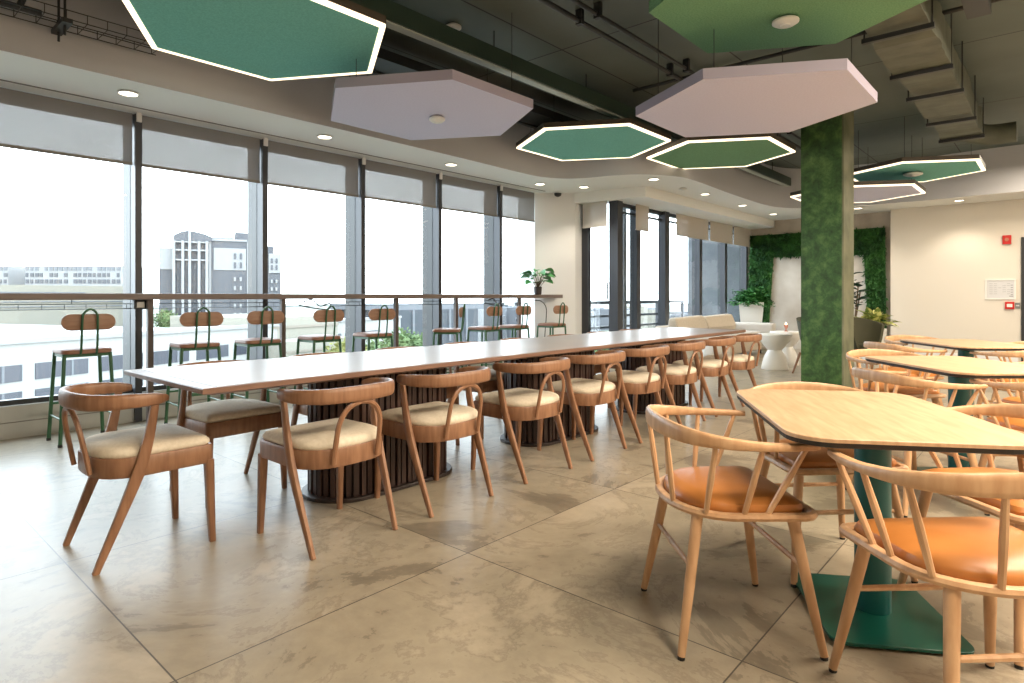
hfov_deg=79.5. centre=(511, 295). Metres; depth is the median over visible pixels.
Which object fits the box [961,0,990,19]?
air duct
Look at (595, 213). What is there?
roller shade
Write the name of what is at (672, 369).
seat cushion
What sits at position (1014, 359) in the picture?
baseboard
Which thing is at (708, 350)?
ottoman
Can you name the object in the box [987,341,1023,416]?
armchair
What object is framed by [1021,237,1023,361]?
door
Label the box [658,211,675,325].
window
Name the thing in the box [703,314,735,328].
cushion
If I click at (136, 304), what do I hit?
box
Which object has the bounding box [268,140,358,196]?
roller shade
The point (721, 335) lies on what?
seat cushion
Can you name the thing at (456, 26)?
smoke detector
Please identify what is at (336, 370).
table
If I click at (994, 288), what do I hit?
framed piece
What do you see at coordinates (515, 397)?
seat cushion
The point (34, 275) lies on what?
apartment building
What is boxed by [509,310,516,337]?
building
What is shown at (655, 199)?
ceiling box
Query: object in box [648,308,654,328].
building
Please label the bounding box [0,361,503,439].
wall
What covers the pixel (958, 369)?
cafe table
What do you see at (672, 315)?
building
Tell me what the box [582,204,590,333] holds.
door
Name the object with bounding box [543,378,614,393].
seat cushion
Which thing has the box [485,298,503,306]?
cable
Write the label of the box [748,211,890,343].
wall
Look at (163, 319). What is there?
tree
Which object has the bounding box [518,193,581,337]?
wall column
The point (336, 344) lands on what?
tree
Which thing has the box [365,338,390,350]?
tree
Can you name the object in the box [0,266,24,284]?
apartment building
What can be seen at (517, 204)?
roller shade
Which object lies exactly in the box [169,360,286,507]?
armchair
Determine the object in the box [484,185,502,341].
window
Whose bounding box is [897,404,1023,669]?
armchair
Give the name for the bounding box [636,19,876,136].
panel
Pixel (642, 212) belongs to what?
roller shade
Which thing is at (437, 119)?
smoke detector
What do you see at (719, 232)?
roller shade
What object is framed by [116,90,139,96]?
recessed light
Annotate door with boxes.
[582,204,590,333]
[692,221,709,315]
[718,227,733,314]
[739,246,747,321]
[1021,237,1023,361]
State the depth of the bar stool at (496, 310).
8.08 m
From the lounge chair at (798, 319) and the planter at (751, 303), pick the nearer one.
the lounge chair at (798, 319)
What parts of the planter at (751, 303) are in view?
pot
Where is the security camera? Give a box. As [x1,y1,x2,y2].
[554,191,561,196]
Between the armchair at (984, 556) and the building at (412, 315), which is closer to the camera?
the armchair at (984, 556)
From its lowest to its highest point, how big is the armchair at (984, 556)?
0.730 m
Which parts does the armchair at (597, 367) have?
backrest, seat frame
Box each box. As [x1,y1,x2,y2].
[132,300,145,308]
[574,186,774,228]
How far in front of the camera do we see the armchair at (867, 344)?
5.19 m
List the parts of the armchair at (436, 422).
leg, leg, seat frame, leg, backrest, leg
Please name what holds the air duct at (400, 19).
attached to the ceiling at (993, 43)
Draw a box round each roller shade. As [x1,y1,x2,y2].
[0,87,132,164]
[142,115,259,182]
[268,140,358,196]
[365,160,435,207]
[442,175,496,216]
[502,187,534,221]
[582,201,606,227]
[635,204,648,231]
[676,213,708,240]
[710,221,732,243]
[733,226,750,246]
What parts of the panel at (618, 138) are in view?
frame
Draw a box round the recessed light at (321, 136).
[316,134,332,138]
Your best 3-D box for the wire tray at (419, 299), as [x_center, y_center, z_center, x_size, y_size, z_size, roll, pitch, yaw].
[-2.832,0.072,6.043,0.076,0.083,9.300,0,0,41]
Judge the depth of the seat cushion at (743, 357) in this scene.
6.45 m
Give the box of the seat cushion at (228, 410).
[185,399,280,422]
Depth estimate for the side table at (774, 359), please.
9.36 m
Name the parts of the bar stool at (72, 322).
leg, leg, seat frame, backrest, leg, leg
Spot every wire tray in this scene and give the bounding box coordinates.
[0,0,161,55]
[0,299,529,310]
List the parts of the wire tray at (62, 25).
threaded rod, threaded rod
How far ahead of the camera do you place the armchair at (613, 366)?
6.92 m
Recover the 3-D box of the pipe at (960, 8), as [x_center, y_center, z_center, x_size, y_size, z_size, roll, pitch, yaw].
[4.225,-2.330,4.474,7.600,0.040,0.038,0,0,41]
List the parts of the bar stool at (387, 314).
leg, leg, seat frame, leg, backrest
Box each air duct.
[349,0,790,186]
[861,0,1016,144]
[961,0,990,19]
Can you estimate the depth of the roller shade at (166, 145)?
5.96 m
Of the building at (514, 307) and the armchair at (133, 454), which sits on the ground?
the building at (514, 307)
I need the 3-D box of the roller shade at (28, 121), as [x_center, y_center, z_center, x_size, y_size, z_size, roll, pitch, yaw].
[-3.785,-1.407,5.111,0.018,0.465,1.130,0,0,41]
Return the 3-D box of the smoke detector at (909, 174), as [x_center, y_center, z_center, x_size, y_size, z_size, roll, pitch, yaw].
[5.653,-1.714,8.684,0.240,0.053,0.240,0,0,41]
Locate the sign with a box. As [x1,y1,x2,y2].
[1015,303,1019,308]
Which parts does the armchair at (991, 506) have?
leg, seat frame, arm rail, leg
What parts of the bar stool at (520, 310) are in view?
seat frame, backrest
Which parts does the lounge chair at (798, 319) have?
leg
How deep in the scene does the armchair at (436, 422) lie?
3.29 m
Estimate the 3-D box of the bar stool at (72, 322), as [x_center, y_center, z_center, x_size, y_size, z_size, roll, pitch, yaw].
[-3.365,0.611,4.833,0.405,1.038,0.395,0,0,41]
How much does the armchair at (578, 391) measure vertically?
0.734 m
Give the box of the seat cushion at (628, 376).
[593,370,659,382]
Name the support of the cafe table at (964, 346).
on the floor
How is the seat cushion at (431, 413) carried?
on the armchair at (436, 422)
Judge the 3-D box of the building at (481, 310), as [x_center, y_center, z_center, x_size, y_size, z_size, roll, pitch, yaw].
[-19.920,19.826,360.908,12.419,26.608,17.741,0,0,21]
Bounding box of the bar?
[0,293,562,422]
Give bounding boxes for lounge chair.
[792,317,800,372]
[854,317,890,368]
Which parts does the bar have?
post, post, post, post, post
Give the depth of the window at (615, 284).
9.65 m
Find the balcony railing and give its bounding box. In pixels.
[515,300,683,334]
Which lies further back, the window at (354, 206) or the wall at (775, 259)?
the wall at (775, 259)
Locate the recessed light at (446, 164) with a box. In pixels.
[444,163,457,165]
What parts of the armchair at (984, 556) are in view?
leg, arm rail, seat frame, leg, leg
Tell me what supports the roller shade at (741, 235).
hanging from the ceiling box at (655, 199)
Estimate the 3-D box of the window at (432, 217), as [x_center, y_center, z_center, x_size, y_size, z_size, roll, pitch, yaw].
[-0.695,-0.270,8.761,0.350,3.400,1.202,0,0,41]
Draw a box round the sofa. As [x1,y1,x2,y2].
[655,314,775,358]
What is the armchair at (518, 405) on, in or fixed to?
on the floor
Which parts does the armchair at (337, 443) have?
leg, leg, seat frame, backrest, leg, leg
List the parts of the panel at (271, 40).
frame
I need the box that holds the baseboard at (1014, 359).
[911,352,1017,361]
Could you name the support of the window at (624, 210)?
on the floor
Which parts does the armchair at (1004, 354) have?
leg, arm rail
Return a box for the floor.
[0,349,1023,682]
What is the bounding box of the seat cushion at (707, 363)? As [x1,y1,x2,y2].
[672,358,727,367]
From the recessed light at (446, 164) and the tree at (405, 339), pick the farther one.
the tree at (405, 339)
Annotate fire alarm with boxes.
[1002,235,1010,243]
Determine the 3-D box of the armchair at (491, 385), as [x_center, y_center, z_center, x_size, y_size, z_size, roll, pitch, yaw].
[-0.285,0.768,5.192,0.540,0.734,0.553,0,0,41]
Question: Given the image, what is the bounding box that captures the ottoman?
[702,346,729,355]
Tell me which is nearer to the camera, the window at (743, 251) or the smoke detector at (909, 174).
the smoke detector at (909, 174)
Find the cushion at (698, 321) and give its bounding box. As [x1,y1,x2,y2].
[668,315,707,328]
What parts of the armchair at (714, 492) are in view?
leg, leg, arm rail, seat frame, leg, leg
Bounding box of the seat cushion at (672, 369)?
[636,364,696,374]
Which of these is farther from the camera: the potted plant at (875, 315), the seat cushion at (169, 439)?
the potted plant at (875, 315)
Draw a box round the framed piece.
[985,279,1015,299]
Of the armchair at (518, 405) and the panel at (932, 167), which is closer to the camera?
the armchair at (518, 405)
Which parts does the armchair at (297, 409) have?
leg, seat frame, backrest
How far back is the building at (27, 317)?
233.25 m
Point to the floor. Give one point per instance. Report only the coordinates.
(539, 580)
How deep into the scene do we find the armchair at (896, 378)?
3.19 m
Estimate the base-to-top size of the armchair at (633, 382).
0.734 m
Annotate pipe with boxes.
[537,0,800,149]
[570,0,800,139]
[633,0,1002,91]
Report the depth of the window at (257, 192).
6.43 m
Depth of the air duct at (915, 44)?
5.47 m
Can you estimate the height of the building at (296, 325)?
28.800 m
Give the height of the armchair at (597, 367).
0.734 m
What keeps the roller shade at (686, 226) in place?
hanging from the ceiling box at (655, 199)
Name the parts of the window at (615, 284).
pull, head rail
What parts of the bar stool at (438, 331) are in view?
leg, seat frame, backrest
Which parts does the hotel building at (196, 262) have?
white frame, white frame, white frame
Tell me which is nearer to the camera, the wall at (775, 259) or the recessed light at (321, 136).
the recessed light at (321, 136)
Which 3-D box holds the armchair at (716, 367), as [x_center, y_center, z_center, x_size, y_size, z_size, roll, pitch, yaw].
[1.903,0.768,6.061,0.540,0.734,0.553,0,0,40]
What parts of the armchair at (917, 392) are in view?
arm rail, seat frame, leg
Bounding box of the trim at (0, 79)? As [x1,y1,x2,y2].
[0,79,542,190]
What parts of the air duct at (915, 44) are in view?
threaded rod, threaded rod, threaded rod, threaded rod, threaded rod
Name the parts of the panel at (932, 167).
frame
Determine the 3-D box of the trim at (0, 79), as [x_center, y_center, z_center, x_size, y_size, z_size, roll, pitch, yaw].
[-2.924,-1.647,5.791,0.015,0.007,10.400,0,0,41]
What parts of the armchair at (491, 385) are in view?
leg, backrest, seat frame, leg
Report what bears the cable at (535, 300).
hanging from the bar
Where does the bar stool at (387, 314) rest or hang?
on the floor
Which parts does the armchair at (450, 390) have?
backrest, seat frame, leg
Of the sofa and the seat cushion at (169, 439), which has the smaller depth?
the seat cushion at (169, 439)
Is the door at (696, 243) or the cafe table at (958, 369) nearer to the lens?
the cafe table at (958, 369)
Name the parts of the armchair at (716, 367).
leg, leg, leg, seat frame, backrest, leg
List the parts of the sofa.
armrest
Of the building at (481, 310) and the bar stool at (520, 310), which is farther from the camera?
the building at (481, 310)
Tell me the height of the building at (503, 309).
24.118 m
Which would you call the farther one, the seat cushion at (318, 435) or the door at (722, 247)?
the door at (722, 247)
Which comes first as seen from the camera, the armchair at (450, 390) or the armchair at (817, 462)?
the armchair at (817, 462)
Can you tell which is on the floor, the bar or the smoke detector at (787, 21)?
the bar
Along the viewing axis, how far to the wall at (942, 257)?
11.10 m
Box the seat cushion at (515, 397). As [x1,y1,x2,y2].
[475,388,558,406]
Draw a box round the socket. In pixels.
[137,302,144,307]
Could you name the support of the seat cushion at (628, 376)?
on the armchair at (633, 382)
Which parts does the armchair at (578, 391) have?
leg, leg, leg, seat frame, backrest, leg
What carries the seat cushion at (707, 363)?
on the armchair at (716, 367)
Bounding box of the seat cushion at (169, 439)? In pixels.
[80,424,209,458]
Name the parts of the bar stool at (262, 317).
leg, leg, seat frame, backrest, leg, leg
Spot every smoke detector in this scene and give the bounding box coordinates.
[429,115,444,123]
[446,22,460,30]
[772,15,798,28]
[903,172,922,176]
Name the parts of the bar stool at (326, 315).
leg, seat frame, leg, backrest, leg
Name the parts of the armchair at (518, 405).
leg, leg, seat frame, leg, backrest, leg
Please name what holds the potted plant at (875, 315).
on the floor
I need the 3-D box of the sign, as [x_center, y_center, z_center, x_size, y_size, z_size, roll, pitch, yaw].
[8.631,0.165,10.514,0.065,0.100,0.014,0,0,41]
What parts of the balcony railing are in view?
rail, rail, rail, post, post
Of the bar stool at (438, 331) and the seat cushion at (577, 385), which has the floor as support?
the bar stool at (438, 331)
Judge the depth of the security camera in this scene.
9.72 m
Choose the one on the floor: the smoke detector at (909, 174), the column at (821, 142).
the column at (821, 142)
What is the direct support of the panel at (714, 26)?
hanging from the ceiling at (993, 43)
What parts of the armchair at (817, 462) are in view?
leg, leg, arm rail, seat frame, leg, leg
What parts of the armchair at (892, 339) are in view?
arm rail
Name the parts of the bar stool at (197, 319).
leg, leg, seat frame, backrest, leg, leg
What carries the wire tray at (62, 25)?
hanging from the ceiling at (993, 43)
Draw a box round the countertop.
[0,293,562,299]
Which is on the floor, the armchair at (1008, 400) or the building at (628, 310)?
the armchair at (1008, 400)
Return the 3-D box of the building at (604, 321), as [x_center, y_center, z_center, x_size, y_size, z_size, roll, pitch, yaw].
[83.541,22.327,598.388,15.548,21.606,22.212,0,0,41]
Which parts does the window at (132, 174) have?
sill rail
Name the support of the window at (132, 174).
attached to the wall at (39, 410)
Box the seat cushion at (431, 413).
[382,401,477,425]
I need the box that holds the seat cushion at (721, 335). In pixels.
[685,335,731,340]
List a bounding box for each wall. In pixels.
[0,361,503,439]
[688,226,738,321]
[746,226,888,348]
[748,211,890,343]
[891,199,1023,361]
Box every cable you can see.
[299,299,330,309]
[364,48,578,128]
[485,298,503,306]
[535,300,546,336]
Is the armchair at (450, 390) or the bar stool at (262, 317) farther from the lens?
the bar stool at (262, 317)
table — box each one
[124,327,745,503]
[736,389,1023,654]
[758,333,791,370]
[770,331,799,365]
[865,356,1023,470]
[900,339,1023,415]
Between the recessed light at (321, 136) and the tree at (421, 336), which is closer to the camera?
the recessed light at (321, 136)
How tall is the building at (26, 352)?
27.700 m
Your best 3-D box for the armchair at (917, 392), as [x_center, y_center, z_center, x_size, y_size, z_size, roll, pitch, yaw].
[2.739,0.765,4.437,0.609,0.730,0.492,0,0,-6]
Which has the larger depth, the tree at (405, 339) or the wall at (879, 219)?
the tree at (405, 339)
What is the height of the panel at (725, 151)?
0.619 m
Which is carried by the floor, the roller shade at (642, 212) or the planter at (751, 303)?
the planter at (751, 303)
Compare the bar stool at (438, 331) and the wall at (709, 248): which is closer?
the bar stool at (438, 331)
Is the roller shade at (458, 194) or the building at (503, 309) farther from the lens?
the building at (503, 309)
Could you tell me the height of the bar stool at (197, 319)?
1.038 m
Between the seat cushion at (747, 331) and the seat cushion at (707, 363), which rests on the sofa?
the seat cushion at (747, 331)
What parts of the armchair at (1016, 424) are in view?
leg, arm rail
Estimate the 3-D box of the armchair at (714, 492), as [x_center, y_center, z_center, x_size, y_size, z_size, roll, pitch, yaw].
[0.727,0.765,2.150,0.492,0.730,0.609,0,0,-2]
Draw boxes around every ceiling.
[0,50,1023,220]
[380,0,1023,168]
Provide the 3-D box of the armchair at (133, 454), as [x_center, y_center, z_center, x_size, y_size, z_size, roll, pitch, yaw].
[-1.718,0.768,2.797,0.553,0.734,0.540,0,0,41]
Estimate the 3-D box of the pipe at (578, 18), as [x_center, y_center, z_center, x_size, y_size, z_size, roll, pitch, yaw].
[0.916,-2.323,5.532,0.060,0.126,13.500,0,0,41]
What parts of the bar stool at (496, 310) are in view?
seat frame, leg, backrest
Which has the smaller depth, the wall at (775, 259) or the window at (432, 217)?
the window at (432, 217)
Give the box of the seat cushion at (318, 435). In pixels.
[262,418,376,449]
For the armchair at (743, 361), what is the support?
on the floor
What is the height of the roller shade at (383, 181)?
0.465 m
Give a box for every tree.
[154,307,177,327]
[326,336,366,351]
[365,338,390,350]
[379,327,422,346]
[412,331,422,345]
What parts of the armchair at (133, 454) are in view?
leg, backrest, leg, seat frame, leg, leg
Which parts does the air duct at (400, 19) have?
hanger rod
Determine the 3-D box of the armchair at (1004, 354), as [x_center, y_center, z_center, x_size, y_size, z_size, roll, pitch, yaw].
[4.025,0.765,4.839,0.609,0.730,0.492,0,0,-1]
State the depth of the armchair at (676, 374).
5.34 m
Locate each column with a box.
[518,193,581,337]
[801,115,841,385]
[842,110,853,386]
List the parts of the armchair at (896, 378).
leg, leg, arm rail, leg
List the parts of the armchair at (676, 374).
leg, leg, seat frame, backrest, leg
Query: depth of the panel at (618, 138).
7.30 m
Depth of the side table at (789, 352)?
9.96 m
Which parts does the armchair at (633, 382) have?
leg, leg, seat frame, leg, backrest, leg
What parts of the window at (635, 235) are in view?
head rail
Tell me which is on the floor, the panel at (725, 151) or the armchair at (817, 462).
the armchair at (817, 462)
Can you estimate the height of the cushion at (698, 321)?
0.329 m
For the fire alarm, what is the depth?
10.57 m
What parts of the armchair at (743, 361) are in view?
leg, leg, leg, backrest, seat frame, leg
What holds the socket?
attached to the box at (136, 304)
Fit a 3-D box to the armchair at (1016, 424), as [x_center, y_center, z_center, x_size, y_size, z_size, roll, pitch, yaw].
[2.768,0.765,3.147,0.609,0.730,0.492,0,0,2]
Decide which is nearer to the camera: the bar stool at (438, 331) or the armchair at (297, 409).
the armchair at (297, 409)
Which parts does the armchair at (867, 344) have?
arm rail, seat frame, leg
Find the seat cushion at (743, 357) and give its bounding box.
[703,353,753,361]
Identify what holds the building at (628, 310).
on the ground
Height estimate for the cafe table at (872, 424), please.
0.720 m
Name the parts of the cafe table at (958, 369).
plate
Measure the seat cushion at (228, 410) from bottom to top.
0.056 m
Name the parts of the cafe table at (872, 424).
plate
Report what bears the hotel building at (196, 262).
on the ground
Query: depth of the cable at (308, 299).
6.67 m
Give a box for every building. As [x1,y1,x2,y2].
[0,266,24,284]
[0,285,122,326]
[0,316,401,399]
[25,266,142,326]
[159,230,280,315]
[170,314,343,358]
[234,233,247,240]
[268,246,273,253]
[330,303,483,344]
[478,308,483,341]
[502,308,505,315]
[502,316,505,338]
[507,306,516,337]
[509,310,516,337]
[591,308,608,330]
[591,312,595,331]
[627,305,647,328]
[627,308,629,328]
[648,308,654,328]
[670,314,687,317]
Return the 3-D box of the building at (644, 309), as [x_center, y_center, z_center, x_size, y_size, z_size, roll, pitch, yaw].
[97.481,19.964,480.388,13.372,26.333,19.103,0,0,21]
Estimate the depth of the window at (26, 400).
5.00 m
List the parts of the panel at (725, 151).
frame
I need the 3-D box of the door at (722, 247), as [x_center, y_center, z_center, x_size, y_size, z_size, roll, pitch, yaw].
[4.785,-0.180,13.377,0.160,2.620,1.180,0,0,41]
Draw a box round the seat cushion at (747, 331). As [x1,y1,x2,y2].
[730,330,760,335]
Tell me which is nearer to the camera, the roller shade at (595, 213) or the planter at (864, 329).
the planter at (864, 329)
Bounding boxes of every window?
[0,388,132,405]
[123,112,174,421]
[248,137,267,401]
[345,157,365,351]
[423,172,442,345]
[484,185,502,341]
[607,200,635,349]
[623,208,626,328]
[630,209,661,328]
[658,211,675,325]
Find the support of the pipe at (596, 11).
attached to the ceiling at (993, 43)
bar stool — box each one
[46,308,116,447]
[164,307,223,423]
[230,306,284,402]
[293,305,343,405]
[352,304,395,351]
[432,303,464,372]
[465,303,502,366]
[498,303,530,362]
[536,302,567,336]
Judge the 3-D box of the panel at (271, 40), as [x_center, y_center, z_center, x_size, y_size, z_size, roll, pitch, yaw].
[-1.771,-2.115,4.397,1.611,0.549,1.860,0,0,41]
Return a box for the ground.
[143,303,687,337]
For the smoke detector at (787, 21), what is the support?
attached to the panel at (714, 26)
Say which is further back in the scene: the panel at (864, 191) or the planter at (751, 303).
the planter at (751, 303)
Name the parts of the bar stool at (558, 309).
seat frame, backrest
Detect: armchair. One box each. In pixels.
[58,382,215,575]
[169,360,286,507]
[257,377,397,560]
[289,352,346,425]
[374,366,493,517]
[375,346,459,445]
[444,342,503,439]
[471,357,572,483]
[537,350,626,460]
[546,334,609,407]
[587,331,615,374]
[590,345,669,443]
[633,340,705,424]
[641,404,828,661]
[670,337,735,416]
[700,334,761,406]
[745,381,917,587]
[827,449,1023,682]
[845,367,989,517]
[846,349,947,457]
[863,341,947,406]
[884,335,954,366]
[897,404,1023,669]
[969,350,1023,417]
[969,379,1023,466]
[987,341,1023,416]
[987,361,1023,467]
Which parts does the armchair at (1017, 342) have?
leg, arm rail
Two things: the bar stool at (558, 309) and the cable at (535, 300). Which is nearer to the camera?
the bar stool at (558, 309)
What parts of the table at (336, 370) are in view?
table frame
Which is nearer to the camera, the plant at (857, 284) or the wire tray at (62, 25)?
the wire tray at (62, 25)
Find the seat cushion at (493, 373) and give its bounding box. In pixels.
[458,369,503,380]
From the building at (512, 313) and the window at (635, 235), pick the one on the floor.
the window at (635, 235)
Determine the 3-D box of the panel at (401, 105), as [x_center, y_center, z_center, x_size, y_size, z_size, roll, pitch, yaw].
[-0.723,-1.980,5.340,1.594,0.819,1.840,0,0,41]
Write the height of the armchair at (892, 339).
0.730 m
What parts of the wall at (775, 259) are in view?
backing panel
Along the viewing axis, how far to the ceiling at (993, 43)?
6.17 m
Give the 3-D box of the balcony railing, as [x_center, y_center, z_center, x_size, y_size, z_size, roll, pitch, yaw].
[2.179,0.625,13.027,0.060,1.050,6.400,0,0,41]
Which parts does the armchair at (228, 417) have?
leg, leg, backrest, seat frame, leg, leg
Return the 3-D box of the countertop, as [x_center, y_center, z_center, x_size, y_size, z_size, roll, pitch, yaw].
[-2.732,0.005,5.982,0.300,0.054,10.340,0,0,41]
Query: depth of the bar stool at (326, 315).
6.23 m
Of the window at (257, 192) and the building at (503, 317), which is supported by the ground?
the building at (503, 317)
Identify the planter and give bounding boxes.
[727,286,774,322]
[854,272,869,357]
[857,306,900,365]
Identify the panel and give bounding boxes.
[122,0,385,80]
[331,13,532,139]
[516,118,670,160]
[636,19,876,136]
[646,133,795,168]
[649,0,925,52]
[790,179,925,202]
[854,116,985,181]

